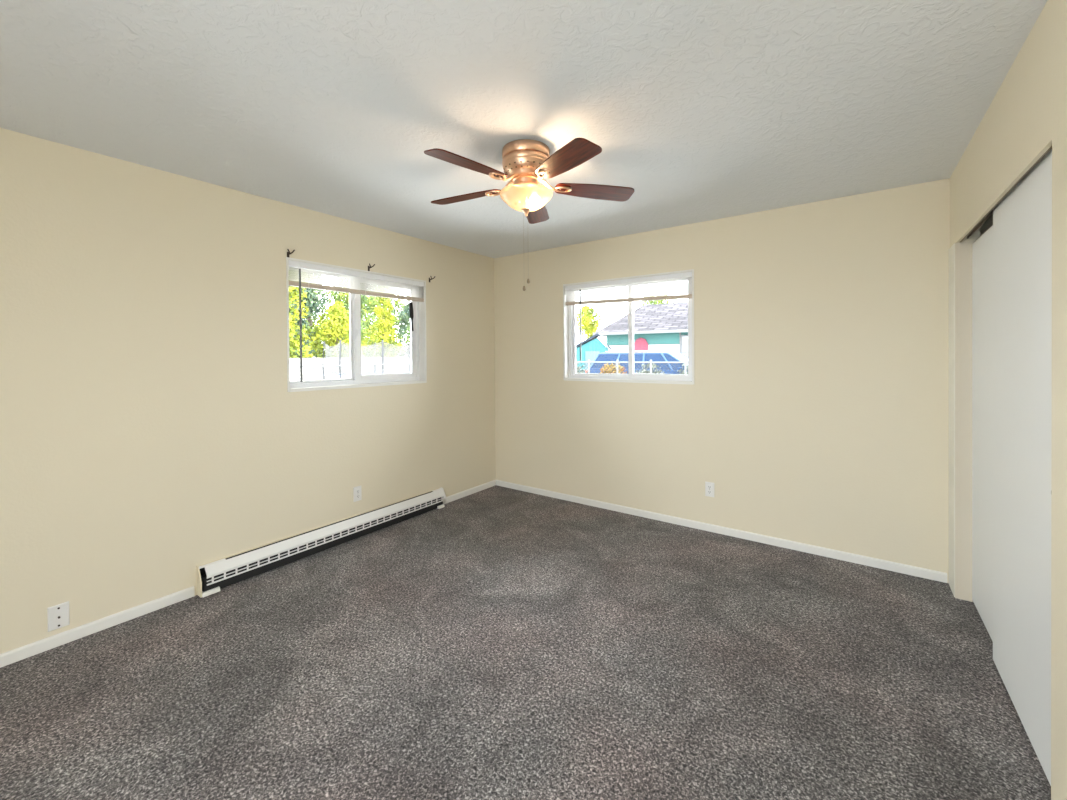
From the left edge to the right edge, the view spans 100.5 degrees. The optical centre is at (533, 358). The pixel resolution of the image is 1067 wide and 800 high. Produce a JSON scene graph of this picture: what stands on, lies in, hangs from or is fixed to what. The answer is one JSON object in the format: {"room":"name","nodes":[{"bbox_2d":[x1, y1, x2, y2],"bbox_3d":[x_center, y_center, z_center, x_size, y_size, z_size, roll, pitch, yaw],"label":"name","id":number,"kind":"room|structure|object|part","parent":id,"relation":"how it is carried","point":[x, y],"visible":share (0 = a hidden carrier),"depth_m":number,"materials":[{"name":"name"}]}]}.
{"room":"empty bedroom","nodes":[
{"label":"empty bedroom","id":0,"kind":"room"},
{"bbox_2d":[0,128,495,653],"bbox_3d":[-1.900,0.165,2.826,0.130,2.440,5.160,0,0,36],"label":"wall","id":1,"kind":"structure","parent":0,"point":[152,431],"depth_m":2.52,"materials":[{"name":"beige paint"}]},
{"bbox_2d":[47,601,68,631],"bbox_3d":[-2.296,1.249,2.147,0.020,0.117,0.073,0,0,36],"label":"wall jack","id":2,"kind":"object","parent":1,"relation":"attached to","point":[57,615],"visible":1,"depth_m":2.15,"materials":[{"name":"white plastic"}]},
{"bbox_2d":[0,480,495,667],"bbox_3d":[-1.835,1.353,2.793,0.012,0.057,4.900,0,0,36],"label":"baseboard","id":3,"kind":"structure","parent":1,"relation":"attached to","point":[12,656],"depth_m":2.28,"materials":[{"name":"white paint"}]},
{"bbox_2d":[196,487,445,597],"bbox_3d":[-1.391,1.288,3.356,0.074,0.174,1.909,0,0,36],"label":"baseboard heater","id":4,"kind":"object","parent":1,"relation":"attached to","point":[213,576],"visible":1,"depth_m":3.07,"materials":[{"name":"white metal"}]},
{"bbox_3d":[-1.950,1.296,2.588,0.066,0.173,0.008,0,0,36],"label":"panel","id":5,"kind":"part","parent":4,"relation":"part of","materials":[{"name":"beige metal"}]},
{"bbox_3d":[-1.422,1.214,3.367,0.011,0.008,1.883,0,0,36],"label":"rail","id":6,"kind":"part","parent":4,"relation":"part of","materials":[{"name":"beige metal"}]},
{"bbox_2d":[286,257,426,391],"bbox_3d":[-1.375,-0.238,3.550,0.136,0.920,1.214,0,0,36],"label":"window","id":7,"kind":"structure","parent":1,"relation":"in","point":[418,374],"depth_m":3.55,"materials":[{"name":"white plastic"}]},
{"bbox_3d":[-1.587,-0.239,3.348,0.020,0.824,0.551,0,0,36],"label":"sash","id":8,"kind":"part","parent":7,"relation":"part of","materials":[{"name":"white plastic"}]},
{"bbox_2d":[289,260,423,381],"bbox_3d":[-1.331,-0.264,3.518,0.050,0.836,1.178,0,0,36],"label":"window blind","id":9,"kind":"object","parent":7,"relation":"attached to","point":[320,269],"visible":0.92,"depth_m":3.39,"materials":[{"name":"white plastic"}]},
{"bbox_3d":[-1.341,-0.524,3.522,0.026,0.036,1.178,0,0,36],"label":"rail","id":10,"kind":"part","parent":9,"relation":"part of","materials":[{"name":"beige plastic"}]},
{"bbox_3d":[-1.250,-0.244,3.777,0.022,0.824,0.611,0,0,36],"label":"sash","id":11,"kind":"part","parent":7,"relation":"part of","materials":[{"name":"white plastic"}]},
{"bbox_2d":[409,302,413,330],"bbox_3d":[-1.090,-0.376,3.963,0.008,0.255,0.043,0,0,36],"label":"strap","id":12,"kind":"object","parent":7,"relation":"hanging from","point":[411,313],"visible":1,"depth_m":3.96,"materials":[{"name":"black"}]},
{"bbox_2d":[353,486,361,501],"bbox_3d":[-1.365,1.049,3.447,0.010,0.114,0.069,0,0,36],"label":"wall outlet","id":13,"kind":"object","parent":1,"relation":"attached to","point":[357,494],"visible":1,"depth_m":3.44,"materials":[{"name":"white plastic"}]},
{"bbox_2d":[0,0,1046,257],"bbox_3d":[-0.145,-1.118,1.545,4.480,0.120,5.160,0,0,36],"label":"ceiling","id":14,"kind":"structure","parent":0,"point":[707,110],"depth_m":1.78,"materials":[{"name":"white paint"}]},
{"bbox_2d":[424,138,633,290],"bbox_3d":[-0.066,-0.705,2.260,1.104,0.716,1.099,0,0,36],"label":"ceiling fan","id":15,"kind":"object","parent":14,"relation":"hanging from","point":[525,162],"visible":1,"depth_m":2.17,"materials":[{"name":"brown wood"}]},
{"bbox_3d":[-0.365,-0.884,2.425,0.425,0.006,0.132,-1,11,26],"label":"fan blade","id":16,"kind":"part","parent":15,"relation":"part of","materials":[{"name":"brown wood"}]},
{"bbox_3d":[-0.288,-0.877,2.005,0.132,0.006,0.425,15,12,42],"label":"fan blade","id":17,"kind":"part","parent":15,"relation":"part of","materials":[{"name":"brown wood"}]},
{"bbox_3d":[-0.177,-0.896,2.335,0.173,0.054,0.067,0,0,26],"label":"blade arm","id":18,"kind":"part","parent":15,"relation":"part of","materials":[{"name":"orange metal"}]},
{"bbox_3d":[-0.145,-0.894,2.155,0.067,0.054,0.173,0,1,44],"label":"blade arm","id":19,"kind":"part","parent":15,"relation":"part of","materials":[{"name":"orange metal"}]},
{"bbox_3d":[-0.037,-0.804,2.268,0.269,0.088,0.269,0,0,36],"label":"lamp shade","id":20,"kind":"part","parent":15,"relation":"part of","materials":[{"name":"white glass"}]},
{"bbox_3d":[0.011,-0.880,2.627,0.132,0.006,0.425,-11,-3,7],"label":"fan blade","id":21,"kind":"part","parent":15,"relation":"part of","materials":[{"name":"brown wood"}]},
{"bbox_3d":[0.035,-0.896,2.131,0.067,0.054,0.173,-1,0,-28],"label":"blade arm","id":22,"kind":"part","parent":15,"relation":"part of","materials":[{"name":"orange metal"}]},
{"bbox_3d":[0.114,-0.897,2.297,0.173,0.054,0.067,0,0,-11],"label":"blade arm","id":23,"kind":"part","parent":15,"relation":"part of","materials":[{"name":"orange metal"}]},
{"bbox_3d":[0.134,-0.869,1.949,0.132,0.006,0.425,12,-2,-28],"label":"fan blade","id":24,"kind":"part","parent":15,"relation":"part of","materials":[{"name":"brown wood"}]},
{"bbox_3d":[0.318,-0.881,2.338,0.425,0.006,0.132,1,-11,-11],"label":"fan blade","id":25,"kind":"part","parent":15,"relation":"part of","materials":[{"name":"brown wood"}]},
{"bbox_2d":[0,485,1050,799],"bbox_3d":[-0.128,1.442,1.563,4.480,0.120,5.160,0,0,36],"label":"floor","id":26,"kind":"structure","parent":0,"point":[495,642],"depth_m":1.89,"materials":[{"name":"grey carpet"}]},
{"bbox_2d":[494,178,992,582],"bbox_3d":[1.387,0.138,3.556,4.350,2.440,0.130,0,0,36],"label":"wall","id":27,"kind":"structure","parent":0,"point":[815,409],"depth_m":3.21,"materials":[{"name":"beige paint"}]},
{"bbox_2d":[563,269,693,384],"bbox_3d":[0.822,-0.254,3.955,1.228,0.922,0.136,0,0,36],"label":"window","id":28,"kind":"structure","parent":27,"relation":"in","point":[569,311],"depth_m":3.96,"materials":[{"name":"white plastic"}]},
{"bbox_3d":[0.643,-0.258,4.151,0.620,0.826,0.020,0,0,36],"label":"sash","id":29,"kind":"part","parent":28,"relation":"part of","materials":[{"name":"white plastic"}]},
{"bbox_2d":[565,272,691,360],"bbox_3d":[0.793,-0.341,3.914,1.192,0.716,0.050,0,0,36],"label":"window blind","id":30,"kind":"object","parent":28,"relation":"attached to","point":[643,295],"visible":0.91,"depth_m":3.88,"materials":[{"name":"white plastic"}]},
{"bbox_3d":[0.798,-0.517,3.921,1.192,0.059,0.026,0,0,36],"label":"rail","id":31,"kind":"part","parent":30,"relation":"part of","materials":[{"name":"beige plastic"}]},
{"bbox_3d":[1.077,-0.259,3.809,0.556,0.826,0.022,0,0,36],"label":"sash","id":32,"kind":"part","parent":28,"relation":"part of","materials":[{"name":"white plastic"}]},
{"bbox_2d":[705,481,713,496],"bbox_3d":[1.383,1.026,3.483,0.069,0.114,0.010,0,0,36],"label":"wall outlet","id":33,"kind":"object","parent":27,"relation":"attached to","point":[709,486],"visible":1,"depth_m":3.48,"materials":[{"name":"white plastic"}]},
{"bbox_2d":[496,480,946,582],"bbox_3d":[1.050,1.327,3.726,3.576,0.057,0.012,0,0,36],"label":"baseboard","id":34,"kind":"structure","parent":27,"relation":"attached to","point":[939,576],"depth_m":3.30,"materials":[{"name":"white paint"}]},
{"bbox_2d":[950,0,1066,799],"bbox_3d":[1.113,0.160,0.653,0.100,2.440,4.900,0,0,36],"label":"wall","id":35,"kind":"structure","parent":0,"point":[1027,115],"depth_m":1.30,"materials":[{"name":"beige paint"}]},
{"bbox_2d":[948,243,954,596],"bbox_3d":[2.448,0.351,2.596,0.006,2.012,0.189,0,0,36],"label":"trim","id":36,"kind":"structure","parent":35,"relation":"attached to","point":[951,252],"depth_m":2.59,"materials":[{"name":"white"}]},
{"bbox_2d":[955,241,974,601],"bbox_3d":[2.433,0.352,2.483,0.108,2.012,0.012,0,0,36],"label":"trim","id":37,"kind":"structure","parent":35,"relation":"attached to","point":[963,250],"depth_m":2.49,"materials":[{"name":"beige paint"}]},
{"bbox_2d":[972,225,992,641],"bbox_3d":[2.174,0.358,2.080,0.024,1.985,0.952,0,0,36],"label":"door","id":38,"kind":"structure","parent":35,"relation":"in","point":[982,248],"depth_m":2.27,"materials":[{"name":"white paint"}]},
{"bbox_2d":[960,146,1051,241],"bbox_3d":[1.916,-0.760,1.741,0.107,0.226,1.800,0,0,36],"label":"trim","id":39,"kind":"structure","parent":35,"relation":"attached to","point":[990,212],"depth_m":1.93,"materials":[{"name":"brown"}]},
{"bbox_2d":[993,149,1051,785],"bbox_3d":[1.774,0.336,1.581,0.024,2.030,0.975,0,0,36],"label":"door","id":40,"kind":"structure","parent":35,"relation":"in","point":[1022,221],"depth_m":1.62,"materials":[{"name":"white paint"}]},
{"label":"outside","id":41,"kind":"structure","parent":0,"visible":0},
{"label":"ground","id":42,"kind":"structure","parent":41,"visible":0},
{"bbox_2d":[289,270,312,357],"bbox_3d":[-12.929,-2.182,22.066,3.951,8.019,4.326,0,0,-8],"label":"tree","id":43,"kind":"object","parent":42,"relation":"on","point":[293,317],"visible":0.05,"depth_m":22.06,"materials":[{"name":"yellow plant"}]},
{"bbox_2d":[289,273,330,357],"bbox_3d":[-16.417,-2.982,28.880,5.245,9.570,5.399,0,0,22],"label":"tree","id":44,"kind":"object","parent":42,"relation":"on","point":[310,303],"visible":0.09,"depth_m":29.02,"materials":[{"name":"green plant"}]},
{"bbox_2d":[303,274,336,357],"bbox_3d":[-18.457,-3.255,35.202,6.891,10.056,6.074,-1,0,-30],"label":"tree","id":45,"kind":"object","parent":42,"relation":"on","point":[310,321],"visible":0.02,"depth_m":35.47,"materials":[{"name":"green plant"}]},
{"bbox_2d":[303,301,365,357],"bbox_3d":[-10.931,-0.750,24.623,3.277,5.094,3.188,0,0,-13],"label":"tree","id":46,"kind":"object","parent":42,"relation":"on","point":[332,333],"visible":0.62,"depth_m":23.97,"materials":[{"name":"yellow plant"}]},
{"bbox_2d":[290,356,410,380],"bbox_3d":[-7.815,0.694,24.358,0.112,1.660,19.103,0,0,36],"label":"fence","id":47,"kind":"object","parent":42,"relation":"on","point":[392,360],"visible":0.09,"depth_m":21.82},
{"bbox_3d":[-7.852,0.654,24.321,0.048,1.040,19.000,0,0,36],"label":"rail","id":48,"kind":"part","parent":47,"relation":"part of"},
{"bbox_3d":[-8.803,0.710,22.967,0.088,1.660,0.090,0,0,36],"label":"post","id":49,"kind":"part","parent":47,"relation":"part of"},
{"bbox_3d":[-7.282,0.685,25.076,0.088,1.660,0.090,0,0,36],"label":"post","id":50,"kind":"part","parent":47,"relation":"part of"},
{"bbox_2d":[290,363,410,380],"bbox_3d":[-5.104,0.848,14.514,0.064,1.461,8.709,0,0,36],"label":"fence","id":51,"kind":"object","parent":42,"relation":"on","point":[314,375],"visible":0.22,"depth_m":13.37,"materials":[{"name":"grey metal"}]},
{"bbox_3d":[-6.325,0.866,12.820,0.064,1.457,0.064,0,0,36],"label":"post","id":52,"kind":"part","parent":51,"relation":"part of","materials":[{"name":"grey metal"}]},
{"bbox_3d":[-5.109,0.195,14.509,0.042,0.040,8.700,0,0,36],"label":"rail","id":53,"kind":"part","parent":51,"relation":"part of","materials":[{"name":"grey metal"}]},
{"bbox_2d":[329,283,381,357],"bbox_3d":[-13.019,-2.063,32.055,4.807,7.642,4.223,0,0,36],"label":"tree","id":54,"kind":"object","parent":42,"relation":"on","point":[341,295],"visible":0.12,"depth_m":31.67,"materials":[{"name":"green plant"}]},
{"bbox_2d":[323,277,393,350],"bbox_3d":[-18.661,-4.768,46.779,7.726,12.921,6.505,0,0,-11],"label":"tree","id":55,"kind":"object","parent":42,"relation":"on","point":[338,277],"visible":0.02,"depth_m":45.88,"materials":[{"name":"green plant"}]},
{"bbox_2d":[322,340,410,379],"bbox_3d":[-6.811,0.393,19.500,4.353,2.289,4.353,0,0,36],"label":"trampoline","id":56,"kind":"object","parent":42,"relation":"on","point":[362,373],"visible":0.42,"depth_m":18.62,"materials":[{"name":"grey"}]},
{"bbox_2d":[361,286,404,357],"bbox_3d":[-9.060,-1.387,27.000,3.306,6.307,2.762,0,0,36],"label":"tree","id":57,"kind":"object","parent":42,"relation":"on","point":[386,321],"visible":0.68,"depth_m":26.66,"materials":[{"name":"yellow plant"}]},
{"bbox_2d":[361,286,410,355],"bbox_3d":[-13.715,-2.589,40.947,5.870,8.582,6.158,0,0,36],"label":"tree","id":58,"kind":"object","parent":42,"relation":"on","point":[398,306],"visible":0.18,"depth_m":40.51,"materials":[{"name":"green plant"}]},
{"bbox_2d":[390,295,410,356],"bbox_3d":[-10.187,-2.554,35.265,4.554,8.541,4.600,0,0,36],"label":"tree","id":59,"kind":"object","parent":42,"relation":"on","point":[405,322],"visible":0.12,"depth_m":35.05,"materials":[{"name":"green plant"}]},
{"bbox_2d":[405,327,410,355],"bbox_3d":[-7.338,-0.560,29.195,2.219,4.600,2.154,0,0,36],"label":"tree","id":60,"kind":"object","parent":42,"relation":"on","point":[408,332],"visible":0.03,"depth_m":28.96,"materials":[{"name":"green plant"}]},
{"bbox_2d":[576,363,587,372],"bbox_3d":[1.396,0.835,14.086,1.117,1.440,0.721,0,0,36],"label":"shrub","id":61,"kind":"object","parent":42,"relation":"on","point":[577,367],"visible":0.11,"depth_m":13.96,"materials":[{"name":"green plant"}]},
{"bbox_2d":[576,305,602,338],"bbox_3d":[4.437,-1.513,38.020,3.192,6.226,2.939,0,0,36],"label":"tree","id":62,"kind":"object","parent":42,"relation":"on","point":[588,315],"visible":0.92,"depth_m":37.42,"materials":[{"name":"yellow plant"}]},
{"bbox_2d":[576,333,610,372],"bbox_3d":[3.380,0.001,25.480,2.120,2.880,1.700,0,0,11],"label":"garden shed","id":63,"kind":"object","parent":42,"relation":"on","point":[590,347],"visible":0.49,"depth_m":24.77,"materials":[{"name":"teal"}]},
{"bbox_3d":[3.297,0.457,24.762,0.800,1.780,0.050,0,0,11],"label":"door","id":64,"kind":"part","parent":63,"relation":"part of","materials":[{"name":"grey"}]},
{"bbox_2d":[600,361,626,373],"bbox_3d":[2.391,0.800,13.371,1.062,1.506,0.752,0,0,36],"label":"shrub","id":65,"kind":"object","parent":42,"relation":"on","point":[611,364],"visible":0.07,"depth_m":13.29,"materials":[{"name":"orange plant"}]},
{"bbox_2d":[576,360,687,373],"bbox_3d":[2.646,0.781,12.439,6.410,1.521,0.064,0,0,36],"label":"fence","id":66,"kind":"object","parent":42,"relation":"on","point":[588,362],"visible":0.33,"depth_m":12.49,"materials":[{"name":"grey metal"}]},
{"bbox_3d":[2.641,0.097,12.434,6.400,0.040,0.042,0,0,36],"label":"rail","id":67,"kind":"part","parent":66,"relation":"part of","materials":[{"name":"grey metal"}]},
{"bbox_3d":[3.944,0.777,11.503,0.064,1.517,0.064,0,0,36],"label":"post","id":68,"kind":"part","parent":66,"relation":"part of","materials":[{"name":"grey metal"}]},
{"bbox_2d":[586,351,687,373],"bbox_3d":[4.700,0.639,16.997,5.173,1.886,2.160,0,0,36],"label":"van","id":69,"kind":"object","parent":42,"relation":"on","point":[639,356],"visible":0.23,"depth_m":16.52,"materials":[{"name":"blue paint"}]},
{"bbox_2d":[593,302,687,355],"bbox_3d":[13.935,-1.329,28.871,17.700,5.350,9.500,0,0,36],"label":"house","id":70,"kind":"structure","parent":42,"relation":"on","point":[657,327],"depth_m":29.07,"materials":[{"name":"teal"}]},
{"bbox_3d":[7.014,-0.198,28.930,0.960,2.380,0.060,0,0,36],"label":"door","id":71,"kind":"part","parent":70,"relation":"part of","materials":[{"name":"red"}]},
{"bbox_3d":[9.549,-0.912,27.078,0.920,0.940,0.015,0,0,36],"label":"pane","id":72,"kind":"part","parent":70,"relation":"part of","materials":[{"name":"glass"}]},
{"bbox_2d":[636,361,663,373],"bbox_3d":[3.328,0.797,12.695,1.046,1.508,0.734,0,0,36],"label":"shrub","id":73,"kind":"object","parent":42,"relation":"on","point":[647,365],"visible":0.08,"depth_m":12.61,"materials":[{"name":"green plant"}]},
{"bbox_2d":[635,289,677,306],"bbox_3d":[11.963,-2.484,41.367,5.445,8.021,5.787,0,0,36],"label":"tree","id":74,"kind":"object","parent":42,"relation":"on","point":[663,291],"visible":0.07,"depth_m":40.83,"materials":[{"name":"green plant"}]}
]}

